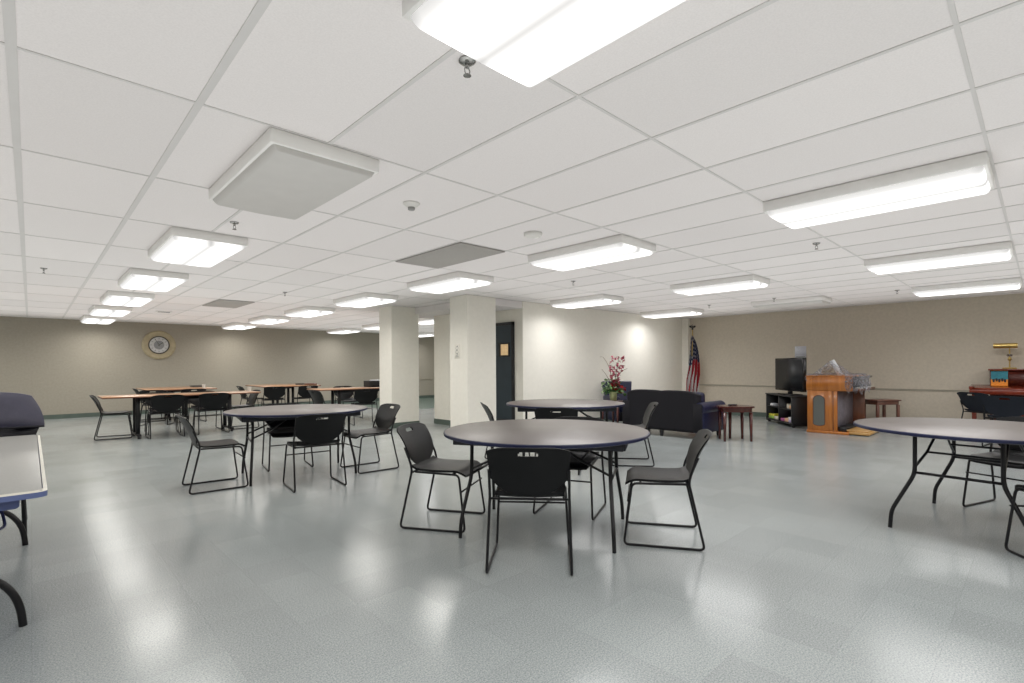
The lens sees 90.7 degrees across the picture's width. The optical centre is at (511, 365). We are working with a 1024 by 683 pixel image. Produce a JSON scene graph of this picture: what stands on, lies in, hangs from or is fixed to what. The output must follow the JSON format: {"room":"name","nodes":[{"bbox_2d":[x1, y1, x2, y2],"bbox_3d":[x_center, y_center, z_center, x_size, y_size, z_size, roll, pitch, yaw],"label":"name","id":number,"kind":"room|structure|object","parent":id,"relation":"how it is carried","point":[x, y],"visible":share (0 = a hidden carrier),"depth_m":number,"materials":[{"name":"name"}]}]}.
{"room":"event hall","nodes":[
{"label":"event hall","id":0,"kind":"room"},
{"bbox_2d":[0,316,433,414],"bbox_3d":[-8.514,0.054,14.745,17.000,2.427,0.100,0,0,-44],"label":"wall","id":1,"kind":"structure","parent":0,"point":[59,363],"depth_m":13.84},
{"bbox_2d":[141,331,175,358],"bbox_3d":[-9.537,-0.567,13.669,0.776,0.776,0.050,0,0,-44],"label":"wall clock","id":2,"kind":"object","parent":1,"relation":"attached to","point":[156,344],"visible":1,"depth_m":13.66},
{"bbox_2d":[43,395,433,419],"bbox_3d":[-8.470,1.215,14.706,16.800,0.105,0.008,0,0,-44],"label":"baseboard","id":3,"kind":"structure","parent":1,"relation":"attached to","point":[96,414],"depth_m":12.76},
{"bbox_2d":[379,306,418,422],"bbox_3d":[-2.316,0.023,10.387,0.630,2.423,0.480,0,0,-44],"label":"column","id":4,"kind":"structure","parent":0,"point":[398,326],"depth_m":10.19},
{"bbox_2d":[434,314,449,419],"bbox_3d":[0.826,0.006,12.674,6.115,2.423,0.820,0,0,-44],"label":"wall","id":5,"kind":"structure","parent":0,"point":[442,322],"depth_m":10.65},
{"bbox_2d":[415,298,521,318],"bbox_3d":[-0.764,-1.133,10.455,1.880,0.125,2.810,0,0,-44],"label":"beam","id":6,"kind":"structure","parent":0,"point":[429,312],"depth_m":9.74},
{"bbox_2d":[450,295,495,426],"bbox_3d":[-0.680,0.014,8.865,0.640,2.423,0.480,0,0,-44],"label":"column","id":7,"kind":"structure","parent":0,"point":[472,317],"depth_m":8.67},
{"bbox_2d":[0,0,1023,332],"bbox_3d":[-0.867,-1.250,6.705,16.800,0.100,22.100,0,0,-44],"label":"ceiling","id":8,"kind":"structure","parent":0,"point":[311,68],"depth_m":2.75,"materials":[{"name":"tile"}]},
{"bbox_2d":[80,315,116,323],"bbox_3d":[-9.816,-1.091,12.005,0.600,0.113,1.210,0,0,-44],"label":"ceiling light","id":9,"kind":"object","parent":8,"relation":"attached to","point":[90,319],"visible":0.98,"depth_m":11.66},
{"bbox_2d":[81,318,115,323],"bbox_3d":[-9.816,-1.056,12.005,0.568,0.041,1.176,0,0,-44],"label":"diffuser","id":10,"kind":"object","parent":9,"relation":"attached to","point":[84,320],"depth_m":11.74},
{"bbox_2d":[88,305,132,316],"bbox_3d":[-8.134,-1.101,10.237,0.600,0.113,1.210,0,0,-44],"label":"ceiling light","id":11,"kind":"object","parent":8,"relation":"attached to","point":[95,310],"visible":1,"depth_m":9.91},
{"bbox_2d":[90,309,130,316],"bbox_3d":[-8.134,-1.065,10.237,0.568,0.041,1.176,0,0,-44],"label":"diffuser","id":12,"kind":"object","parent":11,"relation":"attached to","point":[94,312],"depth_m":9.96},
{"bbox_2d":[100,291,154,306],"bbox_3d":[-6.452,-1.110,8.470,0.600,0.113,1.210,0,0,-44],"label":"ceiling light","id":13,"kind":"object","parent":8,"relation":"attached to","point":[116,298],"visible":1,"depth_m":8.16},
{"bbox_2d":[102,296,152,306],"bbox_3d":[-6.451,-1.074,8.470,0.568,0.041,1.176,0,0,-44],"label":"diffuser","id":14,"kind":"object","parent":13,"relation":"attached to","point":[133,301],"depth_m":8.22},
{"bbox_2d":[118,268,188,291],"bbox_3d":[-4.769,-1.119,6.703,0.600,0.113,1.210,0,0,-44],"label":"ceiling light","id":15,"kind":"object","parent":8,"relation":"attached to","point":[134,278],"visible":1,"depth_m":6.40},
{"bbox_2d":[120,274,185,291],"bbox_3d":[-4.769,-1.083,6.703,0.568,0.041,1.176,0,0,-44],"label":"diffuser","id":16,"kind":"object","parent":15,"relation":"attached to","point":[146,282],"depth_m":6.46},
{"bbox_2d":[148,226,247,266],"bbox_3d":[-3.087,-1.128,4.936,0.600,0.113,1.210,0,0,-44],"label":"ceiling light","id":17,"kind":"object","parent":8,"relation":"attached to","point":[183,246],"visible":1,"depth_m":4.66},
{"bbox_2d":[202,299,254,307],"bbox_3d":[-5.347,-1.166,9.522,0.590,0.012,1.200,0,0,-44],"label":"ceiling panel","id":18,"kind":"object","parent":8,"relation":"attached to","point":[220,302],"visible":1,"depth_m":9.41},
{"bbox_2d":[221,322,257,329],"bbox_3d":[-7.607,-1.103,14.108,0.600,0.113,1.210,0,0,-44],"label":"ceiling light","id":19,"kind":"object","parent":8,"relation":"attached to","point":[234,326],"visible":0.97,"depth_m":13.80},
{"bbox_2d":[223,325,256,329],"bbox_3d":[-7.607,-1.067,14.108,0.568,0.041,1.176,0,0,-44],"label":"diffuser","id":20,"kind":"object","parent":19,"relation":"attached to","point":[234,327],"depth_m":13.82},
{"bbox_2d":[248,315,290,323],"bbox_3d":[-5.925,-1.113,12.340,0.600,0.113,1.210,0,0,-44],"label":"ceiling light","id":21,"kind":"object","parent":8,"relation":"attached to","point":[264,319],"visible":1,"depth_m":12.04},
{"bbox_2d":[250,319,289,323],"bbox_3d":[-5.925,-1.077,12.340,0.568,0.041,1.176,0,0,-44],"label":"diffuser","id":22,"kind":"object","parent":21,"relation":"attached to","point":[254,321],"depth_m":12.08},
{"bbox_2d":[209,127,378,219],"bbox_3d":[-1.404,-1.137,3.168,0.600,0.113,1.210,0,0,-44],"label":"ceiling light","id":23,"kind":"object","parent":8,"relation":"attached to","point":[283,174],"visible":1,"depth_m":2.91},
{"bbox_2d":[284,306,334,316],"bbox_3d":[-4.242,-1.122,10.573,0.600,0.113,1.210,0,0,-44],"label":"ceiling light","id":24,"kind":"object","parent":8,"relation":"attached to","point":[306,311],"visible":1,"depth_m":10.28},
{"bbox_2d":[285,310,333,316],"bbox_3d":[-4.242,-1.086,10.573,0.568,0.041,1.176,0,0,-44],"label":"diffuser","id":25,"kind":"object","parent":24,"relation":"attached to","point":[294,313],"depth_m":10.33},
{"bbox_2d":[326,328,360,333],"bbox_3d":[-5.398,-1.115,16.211,0.600,0.113,1.210,0,0,-44],"label":"ceiling light","id":26,"kind":"object","parent":8,"relation":"attached to","point":[339,330],"visible":1,"depth_m":15.90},
{"bbox_2d":[327,330,359,333],"bbox_3d":[-5.398,-1.079,16.211,0.568,0.041,1.176,0,0,-44],"label":"diffuser","id":27,"kind":"object","parent":26,"relation":"attached to","point":[328,331],"depth_m":16.02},
{"bbox_2d":[333,292,397,307],"bbox_3d":[-2.560,-1.131,8.806,0.600,0.113,1.210,0,0,-44],"label":"ceiling light","id":28,"kind":"object","parent":8,"relation":"attached to","point":[362,300],"visible":1,"depth_m":8.52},
{"bbox_2d":[335,297,395,307],"bbox_3d":[-2.560,-1.095,8.806,0.568,0.041,1.176,0,0,-44],"label":"diffuser","id":29,"kind":"object","parent":28,"relation":"attached to","point":[358,302],"depth_m":8.59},
{"bbox_2d":[403,201,419,210],"bbox_3d":[-0.742,-1.174,3.732,0.124,0.050,0.124,0,0,-44],"label":"smoke detector","id":30,"kind":"object","parent":8,"relation":"attached to","point":[411,205],"visible":1,"depth_m":3.70,"materials":[{"name":"white plastic"}]},
{"bbox_2d":[396,242,504,268],"bbox_3d":[-0.700,-1.191,5.524,0.590,0.012,1.200,0,0,-44],"label":"ceiling panel","id":31,"kind":"object","parent":8,"relation":"attached to","point":[460,252],"visible":1,"depth_m":5.43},
{"bbox_2d":[407,271,493,293],"bbox_3d":[-0.878,-1.140,7.039,0.600,0.113,1.210,0,0,-44],"label":"ceiling light","id":32,"kind":"object","parent":8,"relation":"attached to","point":[455,281],"visible":1,"depth_m":6.78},
{"bbox_2d":[409,278,491,293],"bbox_3d":[-0.877,-1.104,7.039,0.568,0.041,1.176,0,0,-44],"label":"diffuser","id":33,"kind":"object","parent":32,"relation":"attached to","point":[440,285],"depth_m":6.84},
{"bbox_2d":[458,55,475,77],"bbox_3d":[-0.177,-1.172,1.992,0.068,0.061,0.068,0,0,-44],"label":"sprinkler","id":34,"kind":"object","parent":8,"relation":"attached to","point":[466,61],"visible":0.98,"depth_m":1.98,"materials":[{"name":"silver metal"}]},
{"bbox_2d":[0,0,1023,332],"bbox_3d":[-0.867,-1.198,6.705,16.800,0.004,22.100,0,0,-44],"label":"grid","id":35,"kind":"object","parent":8,"relation":"attached to","point":[8,6],"visible":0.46,"depth_m":2.94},
{"bbox_2d":[524,231,541,238],"bbox_3d":[0.192,-1.185,4.593,0.170,0.039,0.170,0,0,-44],"label":"smoke detector","id":36,"kind":"object","parent":8,"relation":"attached to","point":[529,234],"visible":1,"depth_m":4.54,"materials":[{"name":"white plastic"}]},
{"bbox_2d":[402,0,685,86],"bbox_3d":[0.278,-1.146,1.401,0.600,0.113,1.210,0,0,-44],"label":"ceiling light","id":37,"kind":"object","parent":8,"relation":"attached to","point":[528,42],"visible":1,"depth_m":1.63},
{"bbox_2d":[550,294,623,308],"bbox_3d":[1.331,-1.152,9.142,0.600,0.113,1.210,0,0,-44],"label":"ceiling light","id":38,"kind":"object","parent":8,"relation":"attached to","point":[601,299],"visible":1,"depth_m":8.89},
{"bbox_2d":[552,299,621,308],"bbox_3d":[1.331,-1.116,9.142,0.568,0.041,1.176,0,0,-44],"label":"diffuser","id":39,"kind":"object","parent":38,"relation":"attached to","point":[574,303],"depth_m":8.98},
{"bbox_2d":[528,234,655,270],"bbox_3d":[0.805,-1.149,5.271,0.600,0.113,1.210,0,0,-44],"label":"ceiling light","id":40,"kind":"object","parent":8,"relation":"attached to","point":[621,247],"visible":1,"depth_m":5.04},
{"bbox_2d":[640,308,703,317],"bbox_3d":[3.540,-1.164,11.245,0.600,0.113,1.210,0,0,-44],"label":"ceiling light","id":41,"kind":"object","parent":8,"relation":"attached to","point":[684,311],"visible":1,"depth_m":11.00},
{"bbox_2d":[642,311,701,317],"bbox_3d":[3.541,-1.128,11.245,0.568,0.041,1.176,0,0,-44],"label":"diffuser","id":42,"kind":"object","parent":41,"relation":"attached to","point":[660,314],"depth_m":11.10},
{"bbox_2d":[670,274,769,295],"bbox_3d":[3.014,-1.161,7.374,0.600,0.113,1.210,0,0,-44],"label":"ceiling light","id":43,"kind":"object","parent":8,"relation":"attached to","point":[753,281],"visible":1,"depth_m":7.15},
{"bbox_2d":[672,280,767,295],"bbox_3d":[3.014,-1.125,7.374,0.568,0.041,1.176,0,0,-44],"label":"diffuser","id":44,"kind":"object","parent":43,"relation":"attached to","point":[728,285],"depth_m":7.22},
{"bbox_2d":[751,296,831,309],"bbox_3d":[5.223,-1.173,9.477,0.600,0.113,1.210,0,0,-44],"label":"ceiling light","id":45,"kind":"object","parent":8,"relation":"attached to","point":[814,300],"visible":1,"depth_m":9.25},
{"bbox_2d":[753,300,830,309],"bbox_3d":[5.223,-1.137,9.477,0.568,0.041,1.176,0,0,-44],"label":"diffuser","id":46,"kind":"object","parent":45,"relation":"attached to","point":[785,303],"depth_m":9.34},
{"bbox_2d":[763,151,993,228],"bbox_3d":[2.487,-1.158,3.504,0.600,0.113,1.210,0,0,-44],"label":"ceiling light","id":47,"kind":"object","parent":8,"relation":"attached to","point":[972,175],"visible":1,"depth_m":3.31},
{"bbox_2d":[864,241,1013,274],"bbox_3d":[4.696,-1.170,5.607,0.600,0.113,1.210,0,0,-44],"label":"ceiling light","id":48,"kind":"object","parent":8,"relation":"attached to","point":[1001,251],"visible":1,"depth_m":5.42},
{"bbox_2d":[911,277,1021,296],"bbox_3d":[6.905,-1.182,7.710,0.600,0.113,1.210,0,0,-44],"label":"ceiling light","id":49,"kind":"object","parent":8,"relation":"attached to","point":[1009,283],"visible":1,"depth_m":7.53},
{"bbox_2d":[913,283,1019,296],"bbox_3d":[6.905,-1.146,7.710,0.568,0.041,1.176,0,0,-44],"label":"diffuser","id":50,"kind":"object","parent":49,"relation":"attached to","point":[979,287],"depth_m":7.57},
{"bbox_2d":[0,397,1023,682],"bbox_3d":[-0.854,1.275,6.705,16.800,0.104,22.100,0,0,-44],"label":"floor","id":51,"kind":"structure","parent":0,"point":[123,574],"depth_m":3.06,"materials":[{"name":"tile"}]},
{"bbox_2d":[0,392,44,531],"bbox_3d":[-3.988,0.725,3.693,0.853,1.043,0.534,0,0,-44],"label":"padded chair","id":52,"kind":"object","parent":51,"relation":"on","point":[20,414],"visible":0.73,"depth_m":3.94,"materials":[{"name":"blue fabric"}]},
{"bbox_2d":[0,435,47,626],"bbox_3d":[-3.044,0.879,2.717,0.770,0.722,2.450,0,0,-44],"label":"rectangular table","id":53,"kind":"object","parent":51,"relation":"on","point":[22,470],"visible":0.98,"depth_m":2.42,"materials":[{"name":"grey laminate"}]},
{"bbox_2d":[89,395,132,439],"bbox_3d":[-7.021,0.881,8.867,0.599,0.757,0.513,0,0,-36],"label":"chair","id":54,"kind":"object","parent":51,"relation":"on","point":[96,401],"visible":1,"depth_m":8.83,"materials":[{"name":"black plastic"}]},
{"bbox_2d":[139,390,174,425],"bbox_3d":[-7.640,0.885,10.890,0.513,0.757,0.599,0,0,-20],"label":"chair","id":55,"kind":"object","parent":51,"relation":"on","point":[143,391],"visible":0.26,"depth_m":10.67,"materials":[{"name":"black plastic"}]},
{"bbox_2d":[145,392,180,434],"bbox_3d":[-6.596,0.879,9.546,0.513,0.757,0.599,0,0,-42],"label":"chair","id":56,"kind":"object","parent":51,"relation":"on","point":[148,402],"visible":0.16,"depth_m":9.50,"materials":[{"name":"black plastic"}]},
{"bbox_2d":[145,394,184,438],"bbox_3d":[-6.144,0.877,8.968,0.513,0.757,0.599,0,0,-44],"label":"chair","id":57,"kind":"object","parent":51,"relation":"on","point":[162,405],"visible":1,"depth_m":8.83,"materials":[{"name":"black plastic"}]},
{"bbox_2d":[136,386,216,420],"bbox_3d":[-8.030,0.894,12.095,1.356,0.742,1.656,0,0,-44],"label":"rectangular table","id":58,"kind":"object","parent":51,"relation":"on","point":[168,389],"visible":0.48,"depth_m":11.99,"materials":[{"name":"brown wood"}]},
{"bbox_2d":[97,391,260,438],"bbox_3d":[-6.101,0.884,9.416,2.446,0.742,0.766,0,0,-44],"label":"rectangular table","id":59,"kind":"object","parent":51,"relation":"on","point":[137,398],"visible":0.81,"depth_m":9.08,"materials":[{"name":"brown wood"}]},
{"bbox_2d":[175,388,206,422],"bbox_3d":[-7.249,0.882,11.422,0.599,0.757,0.513,0,0,44],"label":"chair","id":60,"kind":"object","parent":51,"relation":"on","point":[200,389],"visible":0.27,"depth_m":11.23,"materials":[{"name":"black plastic"}]},
{"bbox_2d":[188,390,222,429],"bbox_3d":[-6.090,0.876,10.028,0.513,0.757,0.599,0,0,-44],"label":"chair","id":61,"kind":"object","parent":51,"relation":"on","point":[193,401],"visible":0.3,"depth_m":10.01,"materials":[{"name":"black plastic"}]},
{"bbox_2d":[193,393,229,434],"bbox_3d":[-5.636,0.874,9.479,0.513,0.757,0.599,0,0,-44],"label":"chair","id":62,"kind":"object","parent":51,"relation":"on","point":[210,403],"visible":1,"depth_m":9.34,"materials":[{"name":"black plastic"}]},
{"bbox_2d":[175,414,248,494],"bbox_3d":[-3.085,0.860,5.181,0.599,0.757,0.513,0,0,-40],"label":"chair","id":63,"kind":"object","parent":51,"relation":"on","point":[229,443],"visible":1,"depth_m":5.10,"materials":[{"name":"black plastic"}]},
{"bbox_2d":[232,390,260,429],"bbox_3d":[-5.474,0.873,10.317,0.599,0.757,0.513,0,0,-44],"label":"chair","id":64,"kind":"object","parent":51,"relation":"on","point":[252,398],"visible":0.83,"depth_m":10.38,"materials":[{"name":"black plastic"}]},
{"bbox_2d":[261,386,285,405],"bbox_3d":[-5.873,0.875,12.457,0.513,0.757,0.599,0,0,-34],"label":"chair","id":65,"kind":"object","parent":51,"relation":"on","point":[270,393],"visible":0.97,"depth_m":12.29,"materials":[{"name":"black plastic"}]},
{"bbox_2d":[245,384,320,403],"bbox_3d":[-6.201,0.884,13.698,1.406,0.742,1.656,0,0,-44],"label":"rectangular table","id":66,"kind":"object","parent":51,"relation":"on","point":[288,386],"visible":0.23,"depth_m":13.56,"materials":[{"name":"brown wood"}]},
{"bbox_2d":[262,403,313,471],"bbox_3d":[-2.789,0.859,6.267,0.513,0.757,0.599,0,0,-34],"label":"chair","id":67,"kind":"object","parent":51,"relation":"on","point":[286,429],"visible":0.35,"depth_m":6.26,"materials":[{"name":"black plastic"}]},
{"bbox_2d":[223,404,367,485],"bbox_3d":[-2.451,0.865,5.822,1.524,0.744,1.524,0,0,-34],"label":"round table","id":68,"kind":"object","parent":51,"relation":"on","point":[273,413],"visible":0.75,"depth_m":5.59,"materials":[{"name":"laminate"}]},
{"bbox_2d":[292,385,317,403],"bbox_3d":[-5.316,0.872,12.986,0.513,0.757,0.599,0,0,-44],"label":"chair","id":69,"kind":"object","parent":51,"relation":"on","point":[303,392],"visible":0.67,"depth_m":12.80,"materials":[{"name":"black plastic"}]},
{"bbox_2d":[283,413,346,492],"bbox_3d":[-2.032,0.854,5.220,0.513,0.757,0.599,0,0,-36],"label":"chair","id":70,"kind":"object","parent":51,"relation":"on","point":[312,432],"visible":1,"depth_m":5.07,"materials":[{"name":"black plastic"}]},
{"bbox_2d":[308,390,344,425],"bbox_3d":[-3.829,0.864,10.386,0.513,0.757,0.599,0,0,41],"label":"chair","id":71,"kind":"object","parent":51,"relation":"on","point":[317,397],"visible":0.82,"depth_m":10.18,"materials":[{"name":"black plastic"}]},
{"bbox_2d":[307,387,379,403],"bbox_3d":[-3.418,0.870,11.819,2.446,0.742,0.766,0,0,-44],"label":"rectangular table","id":72,"kind":"object","parent":51,"relation":"on","point":[339,391],"visible":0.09,"depth_m":11.30,"materials":[{"name":"brown wood"}]},
{"bbox_2d":[333,386,362,417],"bbox_3d":[-3.958,0.865,12.168,0.513,0.757,0.599,0,0,-44],"label":"chair","id":73,"kind":"object","parent":51,"relation":"on","point":[345,397],"visible":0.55,"depth_m":12.26,"materials":[{"name":"black plastic"}]},
{"bbox_2d":[350,389,377,424],"bbox_3d":[-3.159,0.861,10.804,0.513,0.757,0.599,0,0,-29],"label":"chair","id":74,"kind":"object","parent":51,"relation":"on","point":[364,398],"visible":0.97,"depth_m":10.63,"materials":[{"name":"black plastic"}]},
{"bbox_2d":[340,403,399,473],"bbox_3d":[-1.693,0.853,6.128,0.599,0.757,0.513,0,0,-42],"label":"chair","id":75,"kind":"object","parent":51,"relation":"on","point":[385,418],"visible":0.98,"depth_m":6.15,"materials":[{"name":"black plastic"}]},
{"bbox_2d":[397,422,485,532],"bbox_3d":[-0.571,0.847,4.007,0.599,0.757,0.513,0,0,14],"label":"chair","id":76,"kind":"object","parent":51,"relation":"on","point":[419,447],"visible":0.98,"depth_m":4.00,"materials":[{"name":"black plastic"}]},
{"bbox_2d":[480,402,529,458],"bbox_3d":[-0.101,0.844,6.438,0.599,0.757,0.513,0,0,-10],"label":"chair","id":77,"kind":"object","parent":51,"relation":"on","point":[487,410],"visible":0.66,"depth_m":6.26,"materials":[{"name":"black plastic"}]},
{"bbox_2d":[485,448,572,575],"bbox_3d":[0.115,0.843,3.156,0.513,0.757,0.599,0,0,5],"label":"chair","id":78,"kind":"object","parent":51,"relation":"on","point":[545,474],"visible":1,"depth_m":2.97,"materials":[{"name":"black plastic"}]},
{"bbox_2d":[443,419,649,552],"bbox_3d":[0.254,0.850,3.813,1.524,0.744,1.524,0,0,16],"label":"round table","id":79,"kind":"object","parent":51,"relation":"on","point":[591,436],"visible":0.92,"depth_m":3.58,"materials":[{"name":"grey laminate"}]},
{"bbox_2d":[534,408,580,474],"bbox_3d":[0.537,0.841,5.869,0.513,0.757,0.599,0,0,11],"label":"chair","id":80,"kind":"object","parent":51,"relation":"on","point":[540,413],"visible":0.31,"depth_m":5.62,"materials":[{"name":"black plastic"}]},
{"bbox_2d":[506,399,624,464],"bbox_3d":[0.690,0.848,6.575,1.524,0.744,1.524,0,0,1],"label":"round table","id":81,"kind":"object","parent":51,"relation":"on","point":[582,405],"visible":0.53,"depth_m":6.26,"materials":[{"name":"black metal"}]},
{"bbox_2d":[533,416,605,519],"bbox_3d":[0.509,0.841,4.331,0.513,0.757,0.599,0,0,21],"label":"chair","id":82,"kind":"object","parent":51,"relation":"on","point":[591,458],"visible":0.15,"depth_m":4.25,"materials":[{"name":"black plastic"}]},
{"bbox_2d":[602,400,622,422],"bbox_3d":[1.984,0.936,9.712,0.440,0.550,0.440,0,0,-44],"label":"end table","id":83,"kind":"object","parent":51,"relation":"on","point":[617,411],"visible":0.15,"depth_m":9.69,"materials":[{"name":"brown wood"}]},
{"bbox_2d":[609,392,617,400],"bbox_3d":[1.939,0.577,9.671,0.164,0.170,0.164,0,0,-44],"label":"flower vase","id":84,"kind":"object","parent":83,"relation":"on","point":[613,395],"visible":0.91,"depth_m":9.61,"materials":[{"name":"green glass"}]},
{"bbox_2d":[601,356,626,395],"bbox_3d":[1.943,0.220,9.682,0.529,0.845,0.252,0,0,4],"label":"flower arrangement","id":85,"kind":"object","parent":84,"relation":"in","point":[612,385],"visible":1,"depth_m":9.66,"materials":[{"name":"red plant"}]},
{"bbox_2d":[601,381,631,421],"bbox_3d":[2.326,0.767,10.546,0.750,0.885,0.812,0,0,-14],"label":"armchair","id":86,"kind":"object","parent":51,"relation":"on","point":[628,384],"visible":0.3,"depth_m":10.71,"materials":[{"name":"fabric"}]},
{"bbox_2d":[612,402,657,466],"bbox_3d":[1.522,0.835,6.345,0.599,0.757,0.513,0,0,8],"label":"chair","id":87,"kind":"object","parent":51,"relation":"on","point":[651,407],"visible":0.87,"depth_m":6.37,"materials":[{"name":"black plastic"}]},
{"bbox_2d":[623,429,712,550],"bbox_3d":[1.107,0.837,3.605,0.599,0.757,0.513,0,0,14],"label":"chair","id":88,"kind":"object","parent":51,"relation":"on","point":[648,475],"visible":1,"depth_m":3.55,"materials":[{"name":"black plastic"}]},
{"bbox_2d":[622,389,725,435],"bbox_3d":[2.852,0.809,9.014,0.845,0.795,1.570,0,0,-44],"label":"loveseat","id":89,"kind":"object","parent":51,"relation":"on","point":[679,411],"visible":0.85,"depth_m":8.56,"materials":[{"name":"black fabric"}]},
{"bbox_2d":[686,326,699,391],"bbox_3d":[4.514,0.078,12.648,0.341,2.240,0.322,0,0,-44],"label":"flag","id":90,"kind":"object","parent":51,"relation":"on","point":[693,373],"visible":0.95,"depth_m":12.61,"materials":[{"name":"multicoloured fabric"}]},
{"bbox_2d":[715,405,754,441],"bbox_3d":[3.609,0.923,8.194,0.570,0.559,0.490,0,0,1],"label":"end table","id":91,"kind":"object","parent":51,"relation":"on","point":[721,408],"visible":0.98,"depth_m":8.06,"materials":[{"name":"brown wood"}]},
{"bbox_2d":[765,393,806,427],"bbox_3d":[5.668,0.886,10.328,0.470,0.610,1.250,0,0,5],"label":"tv stand","id":92,"kind":"object","parent":51,"relation":"on","point":[798,411],"visible":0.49,"depth_m":10.09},
{"bbox_2d":[775,358,806,394],"bbox_3d":[5.663,0.209,10.308,0.240,0.745,1.060,0,0,0],"label":"television","id":93,"kind":"object","parent":92,"relation":"on","point":[790,373],"visible":1,"depth_m":10.22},
{"bbox_2d":[806,375,876,435],"bbox_3d":[6.073,0.679,9.223,1.190,1.020,0.950,0,0,-44],"label":"pipe organ","id":94,"kind":"object","parent":51,"relation":"on","point":[831,409],"visible":0.84,"depth_m":8.99,"materials":[{"name":"orange wood"}]},
{"bbox_2d":[813,396,823,424],"bbox_3d":[5.467,0.792,9.011,0.004,0.540,0.184,0,0,-44],"label":"speaker grille","id":95,"kind":"object","parent":94,"relation":"attached to","point":[818,401],"depth_m":9.02,"materials":[{"name":"grey fabric"}]},
{"bbox_2d":[805,361,870,393],"bbox_3d":[5.941,0.195,9.186,1.062,0.592,0.877,0,0,-44],"label":"plastic cover","id":96,"kind":"object","parent":94,"relation":"on","point":[820,372],"visible":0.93,"depth_m":8.98,"materials":[{"name":"grey"}]},
{"bbox_2d":[845,375,858,392],"bbox_3d":[5.798,0.314,8.611,0.052,0.328,0.243,0,0,-44],"label":"drape","id":97,"kind":"object","parent":96,"relation":"hanging from","point":[845,375],"depth_m":8.61,"materials":[{"name":"grey fabric"}]},
{"bbox_2d":[859,374,870,393],"bbox_3d":[6.165,0.318,8.836,0.770,0.343,0.053,0,0,-44],"label":"drape","id":98,"kind":"object","parent":96,"relation":"hanging from","point":[863,384],"depth_m":8.88,"materials":[{"name":"grey fabric"}]},
{"bbox_2d":[853,387,874,391],"bbox_3d":[6.275,0.411,9.009,1.150,0.045,0.100,0,0,-44],"label":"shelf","id":99,"kind":"object","parent":94,"relation":"attached to","point":[858,389],"depth_m":8.70,"materials":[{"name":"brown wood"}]},
{"bbox_2d":[865,398,900,417],"bbox_3d":[7.069,0.910,9.693,0.520,0.547,0.380,0,0,-9],"label":"bench","id":100,"kind":"object","parent":51,"relation":"on","point":[881,401],"visible":0.6,"depth_m":9.56,"materials":[{"name":"brown wood"}]},
{"bbox_2d":[853,417,1023,527],"bbox_3d":[3.486,0.832,3.805,1.524,0.744,1.524,0,0,-37],"label":"round table","id":101,"kind":"object","parent":51,"relation":"on","point":[1005,433],"visible":1,"depth_m":3.71,"materials":[{"name":"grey laminate"}]},
{"bbox_2d":[957,392,995,419],"bbox_3d":[7.695,0.802,8.228,0.599,0.757,0.513,0,0,-8],"label":"chair","id":102,"kind":"object","parent":51,"relation":"on","point":[974,404],"visible":0.66,"depth_m":8.23,"materials":[{"name":"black plastic"}]},
{"bbox_2d":[962,417,1023,506],"bbox_3d":[4.198,0.821,4.192,0.599,0.757,0.513,0,0,-24],"label":"chair","id":103,"kind":"object","parent":51,"relation":"on","point":[1014,456],"visible":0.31,"depth_m":4.29,"materials":[{"name":"black plastic"}]},
{"bbox_2d":[969,369,1023,419],"bbox_3d":[8.606,0.613,8.382,0.700,1.125,1.490,0,0,-44],"label":"upright piano","id":104,"kind":"object","parent":51,"relation":"on","point":[1015,387],"visible":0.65,"depth_m":8.51,"materials":[{"name":"brown wood"}]},
{"bbox_2d":[991,370,1007,385],"bbox_3d":[8.312,0.203,8.630,0.092,0.271,0.210,0,0,-44],"label":"picture","id":105,"kind":"object","parent":104,"relation":"on","point":[998,377],"visible":1,"depth_m":8.65},
{"bbox_2d":[993,343,1017,368],"bbox_3d":[8.520,-0.171,8.733,0.154,0.444,0.300,0,0,-44],"label":"lamp","id":106,"kind":"object","parent":104,"relation":"on","point":[995,345],"visible":1,"depth_m":8.69,"materials":[{"name":"gold metal"}]},
{"bbox_2d":[982,396,1023,445],"bbox_3d":[7.207,0.804,7.335,0.599,0.757,0.513,0,0,-36],"label":"chair","id":107,"kind":"object","parent":51,"relation":"on","point":[1014,407],"visible":0.91,"depth_m":7.23,"materials":[{"name":"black plastic"}]},
{"bbox_2d":[1004,484,1023,558],"bbox_3d":[3.417,0.825,2.976,0.513,0.757,0.599,0,0,9],"label":"chair","id":108,"kind":"object","parent":51,"relation":"on","point":[1018,487],"visible":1,"depth_m":3.26,"materials":[{"name":"black plastic"}]},
{"bbox_2d":[496,301,681,418],"bbox_3d":[1.826,0.001,11.886,5.755,2.423,1.700,0,0,-44],"label":"wall","id":109,"kind":"structure","parent":0,"point":[560,352],"depth_m":10.63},
{"bbox_2d":[496,322,514,419],"bbox_3d":[-0.326,0.191,9.905,0.104,2.055,1.000,0,0,-44],"label":"door","id":110,"kind":"structure","parent":109,"relation":"in","point":[505,331],"depth_m":9.71,"materials":[{"name":"blue metal"}]},
{"bbox_2d":[682,319,689,390],"bbox_3d":[4.524,-0.014,13.156,0.096,2.423,0.178,0,0,-44],"label":"wall","id":111,"kind":"structure","parent":0,"point":[685,322],"depth_m":13.11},
{"bbox_2d":[690,293,1023,419],"bbox_3d":[5.260,-0.020,12.532,0.100,2.427,22.100,0,0,-44],"label":"wall","id":112,"kind":"structure","parent":0,"point":[944,344],"depth_m":10.16,"materials":[{"name":"paint"}]},
{"bbox_2d":[795,346,805,357],"bbox_3d":[6.410,-0.313,11.240,0.004,0.250,0.230,0,0,-44],"label":"notice","id":113,"kind":"object","parent":112,"relation":"attached to","point":[800,351],"visible":1,"depth_m":11.24,"materials":[{"name":"paper"}]},
{"bbox_2d":[699,384,968,391],"bbox_3d":[8.735,0.457,8.796,0.020,0.035,11.900,0,0,-44],"label":"trim","id":114,"kind":"structure","parent":112,"relation":"attached to","point":[699,384],"depth_m":10.07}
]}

